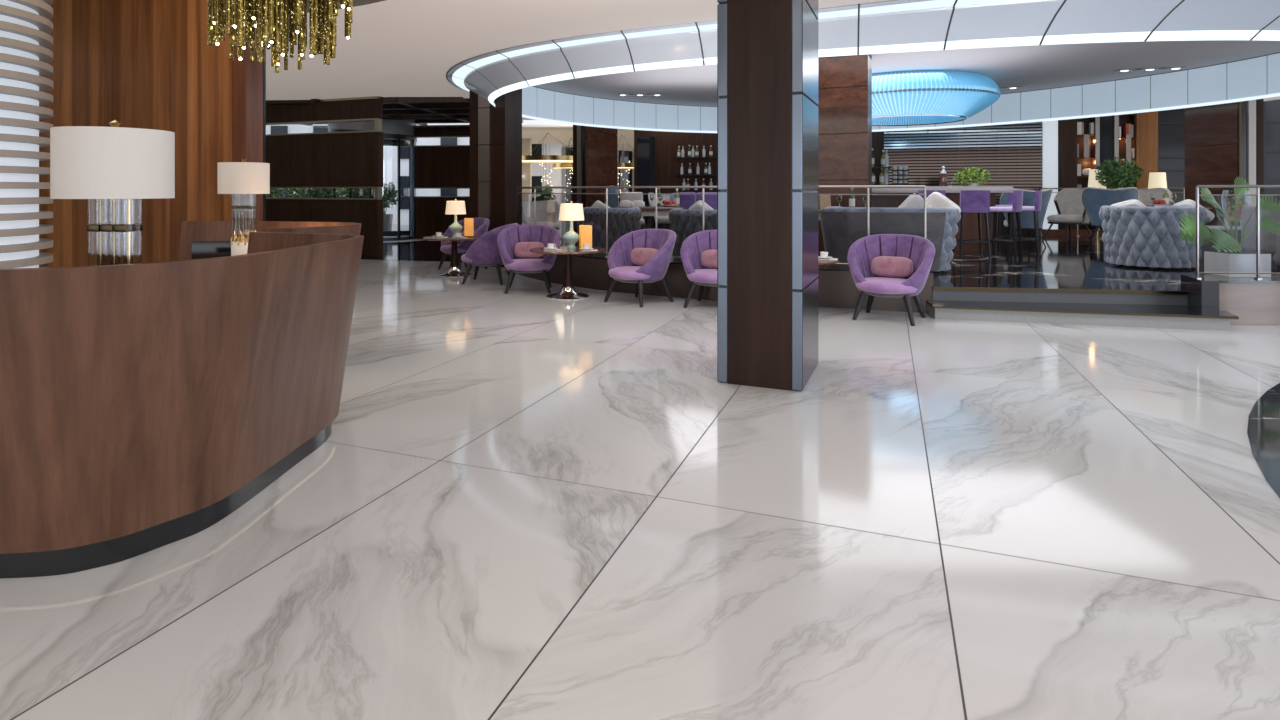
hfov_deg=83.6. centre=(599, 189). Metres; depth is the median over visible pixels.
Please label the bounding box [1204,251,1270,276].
pot
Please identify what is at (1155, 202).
serving dish
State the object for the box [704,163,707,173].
liquor bottle
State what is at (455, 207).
table lamp
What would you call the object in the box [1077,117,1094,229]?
bookcase
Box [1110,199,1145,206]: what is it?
throw pillow
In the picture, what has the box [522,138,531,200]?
column
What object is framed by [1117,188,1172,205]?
armchair
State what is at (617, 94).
recessed light
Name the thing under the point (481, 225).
armchair
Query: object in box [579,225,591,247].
lantern
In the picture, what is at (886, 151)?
liquor bottle
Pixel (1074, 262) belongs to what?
floor
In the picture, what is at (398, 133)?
door
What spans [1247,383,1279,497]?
floor
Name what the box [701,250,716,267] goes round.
lumbar pillow
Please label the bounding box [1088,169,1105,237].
lamp
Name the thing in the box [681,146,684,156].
liquor bottle
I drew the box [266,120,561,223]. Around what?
backdrop
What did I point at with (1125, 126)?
book
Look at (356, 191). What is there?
shrub
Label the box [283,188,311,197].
shrub
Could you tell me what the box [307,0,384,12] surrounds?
ceiling
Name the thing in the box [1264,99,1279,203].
window
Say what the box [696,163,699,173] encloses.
liquor bottle
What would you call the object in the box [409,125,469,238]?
wall
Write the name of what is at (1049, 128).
trim
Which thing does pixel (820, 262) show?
pedestal table
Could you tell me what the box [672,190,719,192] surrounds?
shelf
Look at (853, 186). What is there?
glass railing
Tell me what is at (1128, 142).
bookcase
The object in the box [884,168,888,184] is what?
liquor bottle
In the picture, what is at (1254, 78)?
trim
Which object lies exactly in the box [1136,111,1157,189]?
trim
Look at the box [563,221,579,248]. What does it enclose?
lamp base
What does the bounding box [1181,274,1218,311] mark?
trim
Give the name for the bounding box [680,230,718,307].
armchair
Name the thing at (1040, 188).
guard rail
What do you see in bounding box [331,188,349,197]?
shrub
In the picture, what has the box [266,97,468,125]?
ceiling
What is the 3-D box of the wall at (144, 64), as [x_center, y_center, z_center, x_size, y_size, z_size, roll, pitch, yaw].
[-5.465,-0.550,7.296,4.408,3.700,0.300,0,0,12]
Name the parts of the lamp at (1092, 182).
lamp shade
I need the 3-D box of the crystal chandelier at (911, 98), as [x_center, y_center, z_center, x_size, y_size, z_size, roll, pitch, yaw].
[5.801,-1.683,13.600,3.177,0.753,3.177,0,0,23]
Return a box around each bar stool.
[918,190,945,198]
[952,190,990,258]
[985,190,1022,256]
[996,193,1019,248]
[1007,190,1041,254]
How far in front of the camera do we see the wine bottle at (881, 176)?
17.17 m
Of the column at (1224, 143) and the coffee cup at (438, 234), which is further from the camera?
the column at (1224, 143)
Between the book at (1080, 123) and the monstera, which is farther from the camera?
the book at (1080, 123)
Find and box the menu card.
[818,195,830,209]
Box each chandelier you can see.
[208,0,352,72]
[872,71,999,125]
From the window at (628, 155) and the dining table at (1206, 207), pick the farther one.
the window at (628, 155)
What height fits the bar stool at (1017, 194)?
1.016 m
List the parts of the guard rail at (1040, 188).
rail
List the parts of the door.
post, post, header frame, post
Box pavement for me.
[392,224,408,230]
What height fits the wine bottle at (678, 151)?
0.304 m
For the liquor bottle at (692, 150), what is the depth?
19.23 m
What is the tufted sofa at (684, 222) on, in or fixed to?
on the floor at (1074, 262)
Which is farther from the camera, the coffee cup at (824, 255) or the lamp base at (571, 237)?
the lamp base at (571, 237)
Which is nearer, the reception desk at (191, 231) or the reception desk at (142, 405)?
the reception desk at (142, 405)
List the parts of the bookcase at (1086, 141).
shelf, door, panel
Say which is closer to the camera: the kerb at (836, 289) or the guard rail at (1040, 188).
the kerb at (836, 289)
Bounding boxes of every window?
[562,147,633,205]
[1095,115,1118,229]
[1158,108,1186,205]
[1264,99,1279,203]
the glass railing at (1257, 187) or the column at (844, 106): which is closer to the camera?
the glass railing at (1257, 187)
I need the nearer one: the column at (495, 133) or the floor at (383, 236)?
the column at (495, 133)
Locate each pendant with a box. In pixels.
[522,133,572,162]
[553,138,572,168]
[617,134,633,168]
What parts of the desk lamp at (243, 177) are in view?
lamp shade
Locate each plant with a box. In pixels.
[533,184,555,200]
[953,167,990,185]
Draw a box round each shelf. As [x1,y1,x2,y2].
[672,157,716,160]
[672,174,716,177]
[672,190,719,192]
[892,174,908,175]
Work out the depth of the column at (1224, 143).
12.11 m
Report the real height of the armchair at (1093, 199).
1.079 m
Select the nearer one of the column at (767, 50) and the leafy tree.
the column at (767, 50)
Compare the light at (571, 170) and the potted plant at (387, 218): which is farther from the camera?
the light at (571, 170)
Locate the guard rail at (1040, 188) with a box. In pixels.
[1040,188,1183,235]
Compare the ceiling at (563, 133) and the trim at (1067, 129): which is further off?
the ceiling at (563, 133)
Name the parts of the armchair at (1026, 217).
seat frame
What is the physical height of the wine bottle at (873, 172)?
0.451 m
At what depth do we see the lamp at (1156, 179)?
14.89 m
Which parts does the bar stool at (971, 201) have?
leg, backrest, leg, leg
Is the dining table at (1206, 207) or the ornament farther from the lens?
the ornament
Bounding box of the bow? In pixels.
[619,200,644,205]
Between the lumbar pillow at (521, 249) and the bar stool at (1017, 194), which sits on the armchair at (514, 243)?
the lumbar pillow at (521, 249)
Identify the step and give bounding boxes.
[926,300,1238,330]
[932,287,1187,304]
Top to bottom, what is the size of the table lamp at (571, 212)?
0.590 m
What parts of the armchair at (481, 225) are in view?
leg, seat, leg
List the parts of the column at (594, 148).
wood panel, wood panel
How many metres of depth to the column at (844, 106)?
10.71 m
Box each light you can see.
[540,143,551,185]
[565,145,572,199]
[617,94,662,95]
[618,143,629,196]
[999,87,1020,88]
[1114,67,1186,71]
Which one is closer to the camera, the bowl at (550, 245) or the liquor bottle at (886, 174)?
the bowl at (550, 245)
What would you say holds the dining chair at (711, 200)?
on the floor at (1074, 262)
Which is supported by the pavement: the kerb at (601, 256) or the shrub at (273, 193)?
the shrub at (273, 193)
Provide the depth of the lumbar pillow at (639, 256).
8.34 m
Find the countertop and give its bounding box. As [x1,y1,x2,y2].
[872,186,1012,192]
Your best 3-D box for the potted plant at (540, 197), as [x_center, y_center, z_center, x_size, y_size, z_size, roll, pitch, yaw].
[-1.202,0.448,15.191,0.459,1.144,0.496,0,0,16]
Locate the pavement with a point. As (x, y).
(403, 227)
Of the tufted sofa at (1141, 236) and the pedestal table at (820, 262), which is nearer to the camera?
the pedestal table at (820, 262)
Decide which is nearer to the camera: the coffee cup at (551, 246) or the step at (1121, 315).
the step at (1121, 315)
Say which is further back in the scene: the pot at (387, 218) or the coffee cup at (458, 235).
the pot at (387, 218)
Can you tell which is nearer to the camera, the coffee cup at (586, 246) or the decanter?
the coffee cup at (586, 246)
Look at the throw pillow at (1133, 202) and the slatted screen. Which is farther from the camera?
the slatted screen
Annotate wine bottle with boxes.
[657,188,660,205]
[674,188,679,206]
[677,146,680,156]
[849,188,854,206]
[872,148,873,166]
[872,168,874,184]
[879,168,883,184]
[881,150,884,166]
[1163,188,1168,203]
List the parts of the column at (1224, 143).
wood panel, wood panel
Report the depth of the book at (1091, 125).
16.02 m
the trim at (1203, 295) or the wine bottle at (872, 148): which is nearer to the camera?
the trim at (1203, 295)
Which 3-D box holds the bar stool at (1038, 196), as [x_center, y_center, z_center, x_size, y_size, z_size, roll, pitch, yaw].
[6.863,0.513,11.541,0.470,1.016,0.438,0,0,34]
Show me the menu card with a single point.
(824, 200)
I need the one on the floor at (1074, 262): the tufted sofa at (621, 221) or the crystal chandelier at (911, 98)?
the tufted sofa at (621, 221)
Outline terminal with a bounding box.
[192,241,230,258]
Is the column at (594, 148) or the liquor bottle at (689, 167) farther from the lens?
the liquor bottle at (689, 167)
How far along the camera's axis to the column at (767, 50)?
4.72 m
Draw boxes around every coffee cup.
[434,232,442,236]
[452,233,463,237]
[544,243,556,249]
[579,244,593,249]
[818,252,832,258]
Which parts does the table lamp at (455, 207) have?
lamp shade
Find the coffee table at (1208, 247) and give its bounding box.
[1199,225,1243,258]
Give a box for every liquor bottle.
[680,163,683,173]
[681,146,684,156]
[688,163,691,173]
[691,146,694,156]
[695,146,698,156]
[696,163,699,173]
[702,146,705,156]
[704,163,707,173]
[709,145,712,156]
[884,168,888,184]
[885,150,888,166]
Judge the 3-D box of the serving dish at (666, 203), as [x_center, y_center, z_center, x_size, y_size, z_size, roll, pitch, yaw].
[1.134,0.221,11.750,0.300,0.111,0.300,0,0,0]
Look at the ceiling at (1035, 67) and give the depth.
12.02 m
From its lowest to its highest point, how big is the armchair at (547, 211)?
0.817 m
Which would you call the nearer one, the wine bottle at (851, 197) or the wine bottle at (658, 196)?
the wine bottle at (851, 197)
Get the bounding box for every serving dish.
[661,200,676,206]
[1149,200,1170,205]
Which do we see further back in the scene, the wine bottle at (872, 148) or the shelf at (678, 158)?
the shelf at (678, 158)
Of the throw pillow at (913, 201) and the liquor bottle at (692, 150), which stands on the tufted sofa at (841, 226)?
the throw pillow at (913, 201)
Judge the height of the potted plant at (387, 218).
1.607 m
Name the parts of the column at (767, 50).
panel, wood panel, panel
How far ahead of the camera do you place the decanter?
12.01 m
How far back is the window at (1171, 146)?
15.52 m
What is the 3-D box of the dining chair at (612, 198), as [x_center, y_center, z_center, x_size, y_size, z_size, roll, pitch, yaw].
[0.297,0.466,13.587,0.317,1.109,0.382,0,0,30]
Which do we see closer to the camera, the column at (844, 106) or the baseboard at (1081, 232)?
the column at (844, 106)
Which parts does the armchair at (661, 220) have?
seat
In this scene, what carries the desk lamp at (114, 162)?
on the reception desk at (142, 405)
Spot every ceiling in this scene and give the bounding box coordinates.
[266,0,1279,119]
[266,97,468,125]
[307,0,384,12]
[522,125,633,150]
[535,40,1279,106]
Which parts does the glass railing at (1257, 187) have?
post, rail, rail, rail, post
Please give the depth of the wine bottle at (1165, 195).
12.17 m
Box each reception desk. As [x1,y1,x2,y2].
[0,232,363,578]
[172,221,361,260]
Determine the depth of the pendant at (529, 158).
20.66 m
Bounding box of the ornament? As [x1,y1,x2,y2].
[1082,168,1088,175]
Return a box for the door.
[328,119,416,240]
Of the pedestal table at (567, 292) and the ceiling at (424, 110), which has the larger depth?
the ceiling at (424, 110)
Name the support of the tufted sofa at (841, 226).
on the floor at (1074, 262)
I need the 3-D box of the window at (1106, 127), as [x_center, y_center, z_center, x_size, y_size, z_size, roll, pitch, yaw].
[11.265,-0.450,15.897,0.434,2.900,0.070,0,0,22]
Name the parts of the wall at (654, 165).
dark door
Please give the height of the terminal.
0.156 m
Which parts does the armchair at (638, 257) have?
leg, seat, leg, seat frame, leg, leg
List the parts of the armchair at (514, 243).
leg, seat, seat frame, leg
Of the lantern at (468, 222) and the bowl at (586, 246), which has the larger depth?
the lantern at (468, 222)
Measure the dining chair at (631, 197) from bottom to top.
0.980 m
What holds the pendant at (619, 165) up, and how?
hanging from the ceiling at (563, 133)
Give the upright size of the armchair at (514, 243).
0.840 m
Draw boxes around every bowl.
[547,243,555,247]
[583,244,591,248]
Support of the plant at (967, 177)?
on the bar table at (970, 230)
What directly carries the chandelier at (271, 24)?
hanging from the ceiling at (355, 2)
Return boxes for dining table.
[611,206,684,228]
[1146,206,1214,208]
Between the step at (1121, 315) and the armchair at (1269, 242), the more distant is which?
the armchair at (1269, 242)
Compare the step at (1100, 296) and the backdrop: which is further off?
the backdrop
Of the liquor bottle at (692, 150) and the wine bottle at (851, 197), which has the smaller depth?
the wine bottle at (851, 197)
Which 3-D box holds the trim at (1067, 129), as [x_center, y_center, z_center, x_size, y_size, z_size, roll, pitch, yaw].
[10.559,-0.490,16.176,0.357,2.820,0.120,0,0,22]
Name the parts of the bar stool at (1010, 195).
leg, seat, backrest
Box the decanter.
[939,166,947,185]
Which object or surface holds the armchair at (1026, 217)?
on the floor at (1074, 262)
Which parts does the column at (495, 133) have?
wood panel, wood panel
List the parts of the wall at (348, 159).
gold frame, timber panel, timber panel, timber panel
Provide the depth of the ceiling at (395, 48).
8.45 m
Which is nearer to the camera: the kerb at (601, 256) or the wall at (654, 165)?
the kerb at (601, 256)
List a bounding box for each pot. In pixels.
[383,214,392,230]
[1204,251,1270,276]
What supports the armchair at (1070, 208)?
on the floor at (1074, 262)
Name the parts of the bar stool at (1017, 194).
leg, leg, seat, leg, backrest, leg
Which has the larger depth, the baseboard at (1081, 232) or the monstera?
the baseboard at (1081, 232)
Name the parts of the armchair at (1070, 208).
seat, seat frame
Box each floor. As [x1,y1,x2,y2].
[0,259,1279,719]
[361,240,463,261]
[383,236,423,242]
[522,218,1279,290]
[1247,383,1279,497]
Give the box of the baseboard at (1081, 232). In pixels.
[1042,229,1103,235]
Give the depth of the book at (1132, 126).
15.74 m
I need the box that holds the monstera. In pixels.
[1179,177,1279,276]
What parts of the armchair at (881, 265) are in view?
leg, leg, seat, seat frame, leg, leg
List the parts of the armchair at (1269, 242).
armrest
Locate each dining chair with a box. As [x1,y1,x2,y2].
[605,185,617,206]
[620,192,643,228]
[679,192,695,208]
[696,192,716,209]
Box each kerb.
[517,255,932,312]
[571,253,933,274]
[1186,274,1279,282]
[1219,283,1279,325]
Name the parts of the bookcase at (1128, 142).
panel, door, panel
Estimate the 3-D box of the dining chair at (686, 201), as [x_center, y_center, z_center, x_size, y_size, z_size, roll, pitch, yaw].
[1.530,0.530,12.915,0.330,0.980,0.428,0,0,20]
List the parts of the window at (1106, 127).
pane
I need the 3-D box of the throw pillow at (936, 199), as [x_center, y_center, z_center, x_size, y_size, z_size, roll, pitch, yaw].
[4.302,0.280,9.100,0.519,0.518,0.227,0,0,32]
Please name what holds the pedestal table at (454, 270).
on the floor at (521, 503)
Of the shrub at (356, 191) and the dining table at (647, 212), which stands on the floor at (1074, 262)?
the dining table at (647, 212)
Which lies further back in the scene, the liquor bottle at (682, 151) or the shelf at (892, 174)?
the liquor bottle at (682, 151)
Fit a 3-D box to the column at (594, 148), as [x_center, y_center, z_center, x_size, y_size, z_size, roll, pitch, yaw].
[-0.094,-0.380,17.410,0.327,3.360,2.070,0,0,22]
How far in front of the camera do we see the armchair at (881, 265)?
7.26 m
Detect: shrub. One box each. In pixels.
[266,188,282,197]
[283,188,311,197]
[306,188,337,197]
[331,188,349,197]
[343,188,368,197]
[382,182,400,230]
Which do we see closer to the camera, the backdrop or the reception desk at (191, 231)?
the reception desk at (191, 231)
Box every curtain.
[562,147,565,203]
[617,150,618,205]
[622,150,622,191]
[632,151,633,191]
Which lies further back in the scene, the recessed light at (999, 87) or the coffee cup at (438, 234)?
the recessed light at (999, 87)
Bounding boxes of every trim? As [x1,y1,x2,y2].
[263,46,265,220]
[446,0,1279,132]
[493,8,1279,132]
[1042,120,1057,228]
[1058,119,1076,229]
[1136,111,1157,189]
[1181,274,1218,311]
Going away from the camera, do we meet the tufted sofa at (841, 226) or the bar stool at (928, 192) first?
the tufted sofa at (841, 226)
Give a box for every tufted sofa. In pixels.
[583,207,641,253]
[669,208,716,258]
[819,206,960,270]
[1099,205,1206,268]
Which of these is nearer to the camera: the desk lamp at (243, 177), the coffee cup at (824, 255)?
the desk lamp at (243, 177)
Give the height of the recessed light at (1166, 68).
0.018 m
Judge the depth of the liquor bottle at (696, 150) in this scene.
19.17 m
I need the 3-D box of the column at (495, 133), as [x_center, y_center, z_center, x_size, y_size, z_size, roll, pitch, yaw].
[-1.811,-0.275,12.388,0.747,3.150,0.542,0,0,28]
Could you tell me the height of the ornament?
0.170 m
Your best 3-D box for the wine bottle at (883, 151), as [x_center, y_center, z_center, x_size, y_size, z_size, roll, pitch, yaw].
[6.821,-0.760,17.203,0.114,0.410,0.114,0,0,0]
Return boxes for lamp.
[50,120,174,265]
[217,158,269,255]
[445,198,465,235]
[559,200,583,248]
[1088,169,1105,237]
[1148,172,1166,188]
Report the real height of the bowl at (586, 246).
0.056 m
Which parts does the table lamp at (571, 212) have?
lamp shade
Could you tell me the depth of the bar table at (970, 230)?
11.97 m
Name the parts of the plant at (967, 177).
pot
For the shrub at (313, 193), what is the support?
on the pavement
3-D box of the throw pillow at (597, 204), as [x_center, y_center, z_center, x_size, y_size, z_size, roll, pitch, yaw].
[-0.015,0.300,10.500,0.300,0.298,0.167,0,0,-10]
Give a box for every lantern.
[464,218,473,236]
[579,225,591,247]
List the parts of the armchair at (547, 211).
seat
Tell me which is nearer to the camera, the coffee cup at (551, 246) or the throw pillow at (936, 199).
the coffee cup at (551, 246)
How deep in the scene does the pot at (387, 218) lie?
20.44 m
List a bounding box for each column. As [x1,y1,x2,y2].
[469,89,521,266]
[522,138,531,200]
[573,125,616,233]
[717,0,817,390]
[816,54,871,255]
[1184,98,1263,224]
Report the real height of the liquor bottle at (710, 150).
0.304 m
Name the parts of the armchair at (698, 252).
leg, leg, seat, seat frame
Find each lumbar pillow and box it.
[514,242,543,257]
[631,248,658,265]
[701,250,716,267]
[871,256,912,276]
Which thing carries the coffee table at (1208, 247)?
on the floor at (1074, 262)
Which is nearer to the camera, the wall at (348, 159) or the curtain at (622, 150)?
the wall at (348, 159)
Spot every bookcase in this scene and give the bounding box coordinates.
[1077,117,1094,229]
[1119,113,1135,187]
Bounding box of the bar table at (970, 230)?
[872,186,1012,250]
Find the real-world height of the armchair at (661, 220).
0.964 m
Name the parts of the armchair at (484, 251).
seat, leg, leg, seat frame, leg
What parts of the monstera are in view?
stem, stem, stem, stem, stem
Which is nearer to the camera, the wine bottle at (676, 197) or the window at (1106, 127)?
the wine bottle at (676, 197)
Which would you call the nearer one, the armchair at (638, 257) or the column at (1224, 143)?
the armchair at (638, 257)
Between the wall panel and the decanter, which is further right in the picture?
the decanter
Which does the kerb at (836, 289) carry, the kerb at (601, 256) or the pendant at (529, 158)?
the kerb at (601, 256)
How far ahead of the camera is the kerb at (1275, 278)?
6.93 m
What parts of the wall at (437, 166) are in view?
timber panel, timber panel, gold frame, timber panel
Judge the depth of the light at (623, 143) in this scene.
26.45 m
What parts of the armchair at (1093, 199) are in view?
leg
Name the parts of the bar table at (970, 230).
foot rail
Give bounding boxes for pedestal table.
[423,235,480,276]
[529,246,605,299]
[818,259,839,314]
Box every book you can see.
[1079,122,1081,134]
[1089,123,1093,133]
[1123,124,1128,137]
[1131,125,1133,136]
[1131,148,1134,157]
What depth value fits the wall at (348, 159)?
14.52 m
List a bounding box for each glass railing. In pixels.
[517,185,925,264]
[1193,185,1279,278]
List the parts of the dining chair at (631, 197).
backrest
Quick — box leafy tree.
[1095,157,1144,188]
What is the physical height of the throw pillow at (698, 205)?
0.365 m
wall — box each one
[39,0,262,267]
[266,96,382,255]
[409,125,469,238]
[634,130,882,226]
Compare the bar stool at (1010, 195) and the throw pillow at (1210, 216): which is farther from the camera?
the bar stool at (1010, 195)
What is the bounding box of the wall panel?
[0,0,52,267]
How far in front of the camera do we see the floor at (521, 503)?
2.62 m
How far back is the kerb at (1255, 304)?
6.85 m
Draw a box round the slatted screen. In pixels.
[883,122,1041,234]
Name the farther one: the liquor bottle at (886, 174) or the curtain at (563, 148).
the curtain at (563, 148)
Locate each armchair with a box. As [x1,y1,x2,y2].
[438,218,489,269]
[461,223,518,284]
[497,225,560,293]
[522,200,562,241]
[604,229,676,306]
[648,195,670,228]
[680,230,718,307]
[847,234,934,325]
[1000,189,1051,246]
[1044,188,1092,239]
[1082,187,1137,243]
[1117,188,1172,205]
[1241,205,1279,269]
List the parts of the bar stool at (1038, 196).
leg, seat, leg, leg, backrest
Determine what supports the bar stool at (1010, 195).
on the floor at (1074, 262)
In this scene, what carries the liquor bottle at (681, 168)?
on the shelf at (678, 175)
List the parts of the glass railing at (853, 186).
post, post, post, post, post, rail, rail, rail, post, post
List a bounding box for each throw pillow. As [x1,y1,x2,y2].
[590,200,602,207]
[689,200,713,209]
[898,193,931,207]
[926,192,960,211]
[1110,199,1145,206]
[1173,199,1214,223]
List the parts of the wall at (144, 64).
post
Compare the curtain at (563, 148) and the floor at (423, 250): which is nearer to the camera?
the floor at (423, 250)
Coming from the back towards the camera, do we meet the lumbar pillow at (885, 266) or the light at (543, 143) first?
the light at (543, 143)
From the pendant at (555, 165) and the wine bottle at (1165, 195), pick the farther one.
the pendant at (555, 165)
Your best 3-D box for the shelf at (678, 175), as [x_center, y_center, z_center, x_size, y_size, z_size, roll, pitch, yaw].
[2.611,-0.374,19.203,1.344,0.095,0.250,0,0,22]
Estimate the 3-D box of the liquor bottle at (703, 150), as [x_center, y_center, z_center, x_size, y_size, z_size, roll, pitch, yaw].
[2.782,-1.035,19.129,0.084,0.304,0.084,0,0,0]
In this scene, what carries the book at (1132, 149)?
on the bookcase at (1128, 142)
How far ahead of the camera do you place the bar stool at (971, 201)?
10.64 m

